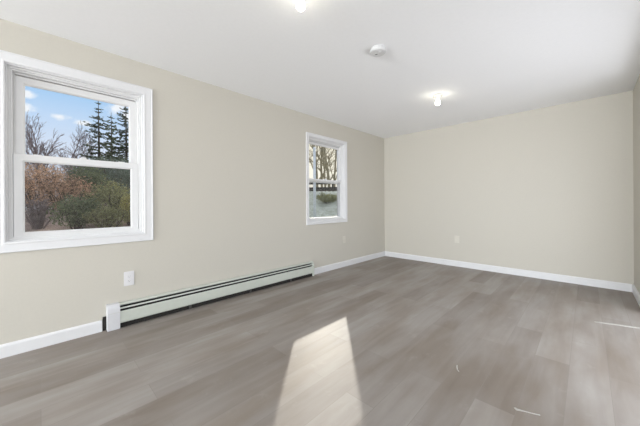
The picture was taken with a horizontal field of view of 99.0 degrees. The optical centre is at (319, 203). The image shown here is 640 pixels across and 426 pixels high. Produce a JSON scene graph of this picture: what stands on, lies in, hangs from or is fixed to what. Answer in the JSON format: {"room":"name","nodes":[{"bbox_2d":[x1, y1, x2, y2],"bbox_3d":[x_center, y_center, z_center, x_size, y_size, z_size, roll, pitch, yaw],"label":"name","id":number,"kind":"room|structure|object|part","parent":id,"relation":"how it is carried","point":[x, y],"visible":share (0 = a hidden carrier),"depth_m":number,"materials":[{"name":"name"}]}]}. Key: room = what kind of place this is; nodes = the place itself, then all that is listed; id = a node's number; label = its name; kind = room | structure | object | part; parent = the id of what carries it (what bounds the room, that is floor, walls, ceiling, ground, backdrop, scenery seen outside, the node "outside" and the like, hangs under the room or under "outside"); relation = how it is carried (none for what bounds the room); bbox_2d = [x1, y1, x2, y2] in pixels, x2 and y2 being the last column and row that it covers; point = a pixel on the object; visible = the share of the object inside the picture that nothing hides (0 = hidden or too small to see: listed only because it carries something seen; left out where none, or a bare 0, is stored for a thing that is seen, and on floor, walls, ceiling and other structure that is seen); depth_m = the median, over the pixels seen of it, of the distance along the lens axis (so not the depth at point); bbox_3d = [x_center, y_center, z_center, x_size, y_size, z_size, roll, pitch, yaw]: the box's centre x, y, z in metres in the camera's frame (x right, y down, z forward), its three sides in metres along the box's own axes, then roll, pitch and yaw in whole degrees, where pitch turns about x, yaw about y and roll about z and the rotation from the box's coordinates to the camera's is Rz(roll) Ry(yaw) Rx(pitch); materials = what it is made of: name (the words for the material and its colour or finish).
{"room":"empty living room","nodes":[
{"label":"empty living room","id":0,"kind":"room"},
{"bbox_2d":[0,19,384,344],"bbox_3d":[-2.725,-0.106,1.562,0.150,2.400,11.431,0,0,44],"label":"wall","id":1,"kind":"structure","parent":0,"point":[229,167],"depth_m":2.93,"materials":[{"name":"paint"}]},
{"bbox_2d":[0,320,101,358],"bbox_3d":[-4.253,1.056,-0.129,0.015,0.094,6.866,0,0,44],"label":"baseboard","id":2,"kind":"structure","parent":1,"relation":"attached to","point":[40,341],"depth_m":2.09,"materials":[{"name":"white paint"}]},
{"bbox_2d":[0,50,153,253],"bbox_3d":[-1.995,-0.366,2.299,0.167,1.436,1.000,0,0,44],"label":"window","id":3,"kind":"structure","parent":1,"relation":"in","point":[17,71],"depth_m":2.18,"materials":[{"name":"white paint"}]},
{"bbox_3d":[-2.019,-0.638,2.321,0.030,0.640,0.772,0,0,44],"label":"sash","id":4,"kind":"part","parent":3,"relation":"part of","materials":[{"name":"white plastic"}]},
{"bbox_3d":[-1.989,-0.049,2.295,0.031,0.642,0.780,0,0,44],"label":"sash","id":5,"kind":"part","parent":3,"relation":"part of","materials":[{"name":"white plastic"}]},
{"bbox_2d":[124,271,133,285],"bbox_3d":[-1.724,0.678,2.469,0.008,0.128,0.078,0,0,44],"label":"wall outlet","id":6,"kind":"object","parent":1,"relation":"attached to","point":[128,276],"visible":1,"depth_m":2.47,"materials":[{"name":"white plastic"}]},
{"bbox_2d":[103,261,313,331],"bbox_3d":[-0.970,0.972,3.194,0.071,0.215,2.470,0,0,44],"label":"baseboard heater","id":7,"kind":"object","parent":1,"relation":"attached to","point":[118,314],"visible":1,"depth_m":2.84,"materials":[{"name":"metal"}]},
{"bbox_3d":[-0.971,0.971,3.213,0.043,0.202,2.438,0,0,44],"label":"plate","id":8,"kind":"part","parent":7,"relation":"part of","materials":[{"name":"metal"}]},
{"bbox_2d":[306,132,346,224],"bbox_3d":[0.079,-0.369,4.424,0.167,1.377,0.954,0,0,44],"label":"window","id":9,"kind":"structure","parent":1,"relation":"in","point":[340,146],"depth_m":4.56,"materials":[{"name":"white paint"}]},
{"bbox_3d":[0.055,-0.643,4.446,0.030,0.625,0.806,0,0,44],"label":"sash","id":10,"kind":"part","parent":9,"relation":"part of","materials":[{"name":"white plastic"}]},
{"bbox_3d":[0.085,-0.059,4.420,0.031,0.646,0.814,0,0,44],"label":"sash","id":11,"kind":"part","parent":9,"relation":"part of","materials":[{"name":"white plastic"}]},
{"bbox_2d":[314,251,384,274],"bbox_3d":[0.604,1.028,4.848,0.015,0.094,2.088,0,0,44],"label":"baseboard","id":12,"kind":"structure","parent":1,"relation":"attached to","point":[325,268],"depth_m":4.69,"materials":[{"name":"white paint"}]},
{"bbox_2d":[0,256,639,425],"bbox_3d":[-1.460,1.147,0.335,3.664,0.120,11.731,0,0,44],"label":"floor","id":13,"kind":"structure","parent":0,"point":[381,341],"depth_m":1.88,"materials":[{"name":"grey plastic"}]},
{"bbox_2d":[514,407,539,414],"bbox_3d":[1.065,1.071,1.410,0.110,0.001,0.023,0,0,21],"label":"smear","id":14,"kind":"object","parent":13,"relation":"on","point":[515,408],"visible":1,"depth_m":1.41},
{"bbox_2d":[594,321,639,327],"bbox_3d":[2.620,1.062,2.383,0.344,0.001,0.038,0,0,25],"label":"smear","id":15,"kind":"object","parent":13,"relation":"on","point":[594,321],"visible":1,"depth_m":2.40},
{"bbox_2d":[0,0,639,137],"bbox_3d":[-1.475,-1.373,0.335,3.664,0.120,11.731,0,0,44],"label":"ceiling","id":16,"kind":"structure","parent":0,"point":[487,59],"depth_m":2.33,"materials":[{"name":"paint"}]},
{"bbox_2d":[296,0,304,11],"bbox_3d":[-0.120,-1.260,1.696,0.116,0.123,0.116,0,0,44],"label":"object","id":17,"kind":"structure","parent":16,"relation":"attached to","point":[300,5],"depth_m":1.68,"materials":[{"name":"ceramic"}]},
{"bbox_2d":[370,45,386,56],"bbox_3d":[0.497,-1.303,2.344,0.142,0.044,0.142,0,0,24],"label":"smoke detector","id":18,"kind":"object","parent":16,"relation":"attached to","point":[377,50],"visible":1,"depth_m":2.31,"materials":[{"name":"plastic"}]},
{"bbox_2d":[433,93,442,104],"bbox_3d":[1.447,-1.269,3.360,0.116,0.123,0.116,0,0,44],"label":"ceiling light","id":19,"kind":"object","parent":16,"relation":"attached to","point":[437,96],"depth_m":3.34,"materials":[{"name":"ceramic"}]},
{"bbox_2d":[384,91,633,284],"bbox_3d":[2.577,-0.137,4.479,3.664,2.400,0.150,0,0,44],"label":"wall","id":20,"kind":"structure","parent":0,"point":[547,189],"depth_m":3.98,"materials":[{"name":"paint"}]},
{"bbox_2d":[385,251,631,291],"bbox_3d":[2.526,1.017,4.420,3.334,0.094,0.015,0,0,44],"label":"baseboard","id":21,"kind":"structure","parent":20,"relation":"attached to","point":[627,287],"depth_m":3.97,"materials":[{"name":"white paint"}]},
{"bbox_2d":[633,74,639,293],"bbox_3d":[-0.210,-0.121,-0.892,0.150,2.400,11.431,0,0,44],"label":"wall","id":22,"kind":"structure","parent":0,"point":[636,91],"depth_m":3.03,"materials":[{"name":"paint"}]},
{"bbox_2d":[632,284,639,306],"bbox_3d":[3.422,1.011,2.941,0.015,0.094,0.881,0,0,44],"label":"baseboard","id":23,"kind":"structure","parent":22,"relation":"attached to","point":[635,292],"depth_m":3.00,"materials":[{"name":"white paint"}]},
{"label":"outside","id":24,"kind":"structure","parent":0,"visible":0},
{"bbox_2d":[25,191,336,231],"bbox_3d":[-13.315,0.569,40.941,70.000,2.977,100.000,0,0,44],"label":"ground","id":25,"kind":"structure","parent":24,"point":[323,209],"depth_m":16.48,"materials":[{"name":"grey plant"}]},
{"bbox_2d":[25,194,58,228],"bbox_3d":[-9.771,0.297,9.498,1.166,1.274,1.065,0,0,44],"label":"shrub","id":26,"kind":"object","parent":25,"relation":"on","point":[38,221],"visible":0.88,"depth_m":9.37,"materials":[{"name":"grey plant"}]},
{"bbox_2d":[25,110,69,188],"bbox_3d":[-20.425,-2.910,19.903,3.352,7.157,3.576,0,0,20],"label":"bare tree","id":27,"kind":"object","parent":25,"relation":"on","point":[30,142],"visible":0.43,"depth_m":19.44,"materials":[{"name":"grey plant"}]},
{"bbox_2d":[25,162,81,214],"bbox_3d":[-12.023,-0.663,11.866,2.543,2.412,2.999,0,0,44],"label":"shrub","id":28,"kind":"object","parent":25,"relation":"on","point":[29,186],"visible":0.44,"depth_m":11.70,"materials":[{"name":"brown plant"}]},
{"bbox_2d":[25,163,91,208],"bbox_3d":[-15.213,-0.942,15.105,2.773,2.781,4.685,0,0,44],"label":"shrub","id":29,"kind":"object","parent":25,"relation":"on","point":[42,163],"visible":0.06,"depth_m":15.03,"materials":[{"name":"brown plant"}]},
{"bbox_2d":[32,171,104,215],"bbox_3d":[-10.444,-0.390,11.538,1.734,1.889,2.224,0,0,26],"label":"shrub","id":30,"kind":"object","parent":25,"relation":"on","point":[78,190],"visible":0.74,"depth_m":11.24,"materials":[{"name":"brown plant"}]},
{"bbox_2d":[50,122,92,176],"bbox_3d":[-19.558,-3.027,21.677,2.331,6.981,3.269,0,0,-35],"label":"bare tree","id":31,"kind":"object","parent":25,"relation":"on","point":[74,145],"visible":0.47,"depth_m":21.50,"materials":[{"name":"grey plant"}]},
{"bbox_2d":[45,192,101,228],"bbox_3d":[-8.514,0.293,9.588,1.428,1.354,1.456,0,0,30],"label":"shrub","id":32,"kind":"object","parent":25,"relation":"on","point":[77,221],"visible":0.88,"depth_m":9.42,"materials":[{"name":"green plant"}]},
{"bbox_2d":[61,134,100,173],"bbox_3d":[-16.883,-2.515,19.832,1.909,5.589,3.045,0,0,44],"label":"bare tree","id":33,"kind":"object","parent":25,"relation":"on","point":[87,135],"visible":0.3,"depth_m":19.54,"materials":[{"name":"grey plant"}]},
{"bbox_2d":[64,166,112,204],"bbox_3d":[-10.645,-0.755,12.762,1.912,2.260,2.142,0,0,27],"label":"shrub","id":34,"kind":"object","parent":25,"relation":"on","point":[95,176],"visible":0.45,"depth_m":12.46,"materials":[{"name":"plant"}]},
{"bbox_2d":[76,101,114,194],"bbox_3d":[-15.793,-3.579,19.666,3.789,7.501,2.856,0,0,44],"label":"conifer","id":35,"kind":"object","parent":25,"relation":"on","point":[99,134],"visible":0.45,"depth_m":19.46,"materials":[{"name":"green plant"}]},
{"bbox_2d":[65,156,129,193],"bbox_3d":[-12.673,-1.499,17.250,2.689,3.008,5.259,0,0,29],"label":"shrub","id":36,"kind":"object","parent":25,"relation":"on","point":[122,159],"visible":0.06,"depth_m":16.31,"materials":[{"name":"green plant"}]},
{"bbox_2d":[79,175,129,219],"bbox_3d":[-8.365,-0.188,10.903,1.824,1.898,1.657,0,0,-16],"label":"shrub","id":37,"kind":"object","parent":25,"relation":"on","point":[110,194],"visible":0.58,"depth_m":10.65,"materials":[{"name":"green plant"}]},
{"bbox_2d":[82,204,129,227],"bbox_3d":[-7.561,0.460,9.784,1.109,1.084,1.535,0,0,44],"label":"shrub","id":38,"kind":"object","parent":25,"relation":"on","point":[93,217],"visible":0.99,"depth_m":9.66,"materials":[{"name":"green plant"}]},
{"bbox_2d":[87,156,129,202],"bbox_3d":[-10.608,-1.165,14.227,2.114,2.653,2.382,0,0,36],"label":"shrub","id":39,"kind":"object","parent":25,"relation":"on","point":[127,171],"visible":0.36,"depth_m":14.14,"materials":[{"name":"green plant"}]},
{"bbox_2d":[94,116,124,173],"bbox_3d":[-16.833,-3.640,22.163,3.255,7.501,2.845,0,0,44],"label":"conifer","id":40,"kind":"object","parent":25,"relation":"on","point":[111,122],"visible":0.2,"depth_m":22.03,"materials":[{"name":"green plant"}]},
{"bbox_2d":[101,107,128,181],"bbox_3d":[-13.822,-3.700,19.375,3.324,7.301,3.330,0,0,-27],"label":"conifer","id":41,"kind":"object","parent":25,"relation":"on","point":[122,148],"visible":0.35,"depth_m":19.19,"materials":[{"name":"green plant"}]},
{"bbox_2d":[112,190,129,225],"bbox_3d":[-7.293,0.183,10.419,1.101,1.378,1.032,0,0,44],"label":"shrub","id":42,"kind":"object","parent":25,"relation":"on","point":[126,207],"visible":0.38,"depth_m":10.28,"materials":[{"name":"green plant"}]},
{"bbox_2d":[313,147,315,216],"bbox_3d":[-0.298,-0.867,14.999,0.170,4.466,0.170,0,0,44],"label":"metal pole","id":43,"kind":"object","parent":25,"relation":"on","point":[314,148],"visible":0.88,"depth_m":14.95,"materials":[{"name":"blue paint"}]},
{"bbox_2d":[309,148,331,186],"bbox_3d":[0.284,-6.119,39.620,3.888,11.428,7.115,0,0,29],"label":"bare tree","id":44,"kind":"object","parent":25,"relation":"on","point":[309,148],"visible":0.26,"depth_m":39.78,"materials":[{"name":"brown plant"}]},
{"bbox_2d":[309,147,334,186],"bbox_3d":[-0.226,-5.857,33.055,6.961,10.548,3.322,0,0,-26],"label":"bare tree","id":45,"kind":"object","parent":25,"relation":"on","point":[320,169],"visible":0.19,"depth_m":32.70,"materials":[{"name":"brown plant"}]},
{"bbox_2d":[309,145,336,186],"bbox_3d":[-0.858,-5.949,31.142,3.940,10.605,7.189,0,0,44],"label":"bare tree","id":46,"kind":"object","parent":25,"relation":"on","point":[329,164],"visible":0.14,"depth_m":31.00,"materials":[{"name":"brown plant"}]},
{"bbox_2d":[309,182,336,190],"bbox_3d":[1.026,-1.329,22.242,6.882,0.917,0.180,0,0,9],"label":"rail fence","id":47,"kind":"object","parent":25,"relation":"on","point":[332,188],"visible":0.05,"depth_m":22.27,"materials":[{"name":"brown wood"}]},
{"bbox_3d":[1.019,-1.168,22.193,6.882,0.320,0.080,0,0,9],"label":"rail","id":48,"kind":"part","parent":47,"relation":"part of","materials":[{"name":"brown wood"}]},
{"bbox_2d":[310,144,336,186],"bbox_3d":[-0.035,-5.298,29.506,5.200,9.197,7.874,0,0,44],"label":"bare tree","id":49,"kind":"object","parent":25,"relation":"on","point":[324,149],"visible":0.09,"depth_m":29.71,"materials":[{"name":"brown plant"}]},
{"bbox_2d":[316,192,336,202],"bbox_3d":[0.647,-0.388,18.530,1.172,0.800,2.408,0,0,44],"label":"shrub","id":50,"kind":"object","parent":25,"relation":"on","point":[321,197],"visible":0.91,"depth_m":18.13,"materials":[{"name":"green plant"}]},
{"bbox_2d":[319,149,336,186],"bbox_3d":[2.635,-5.747,35.151,5.938,10.422,6.534,0,0,44],"label":"bare tree","id":51,"kind":"object","parent":25,"relation":"on","point":[335,156],"visible":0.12,"depth_m":35.68,"materials":[{"name":"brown plant"}]}
]}

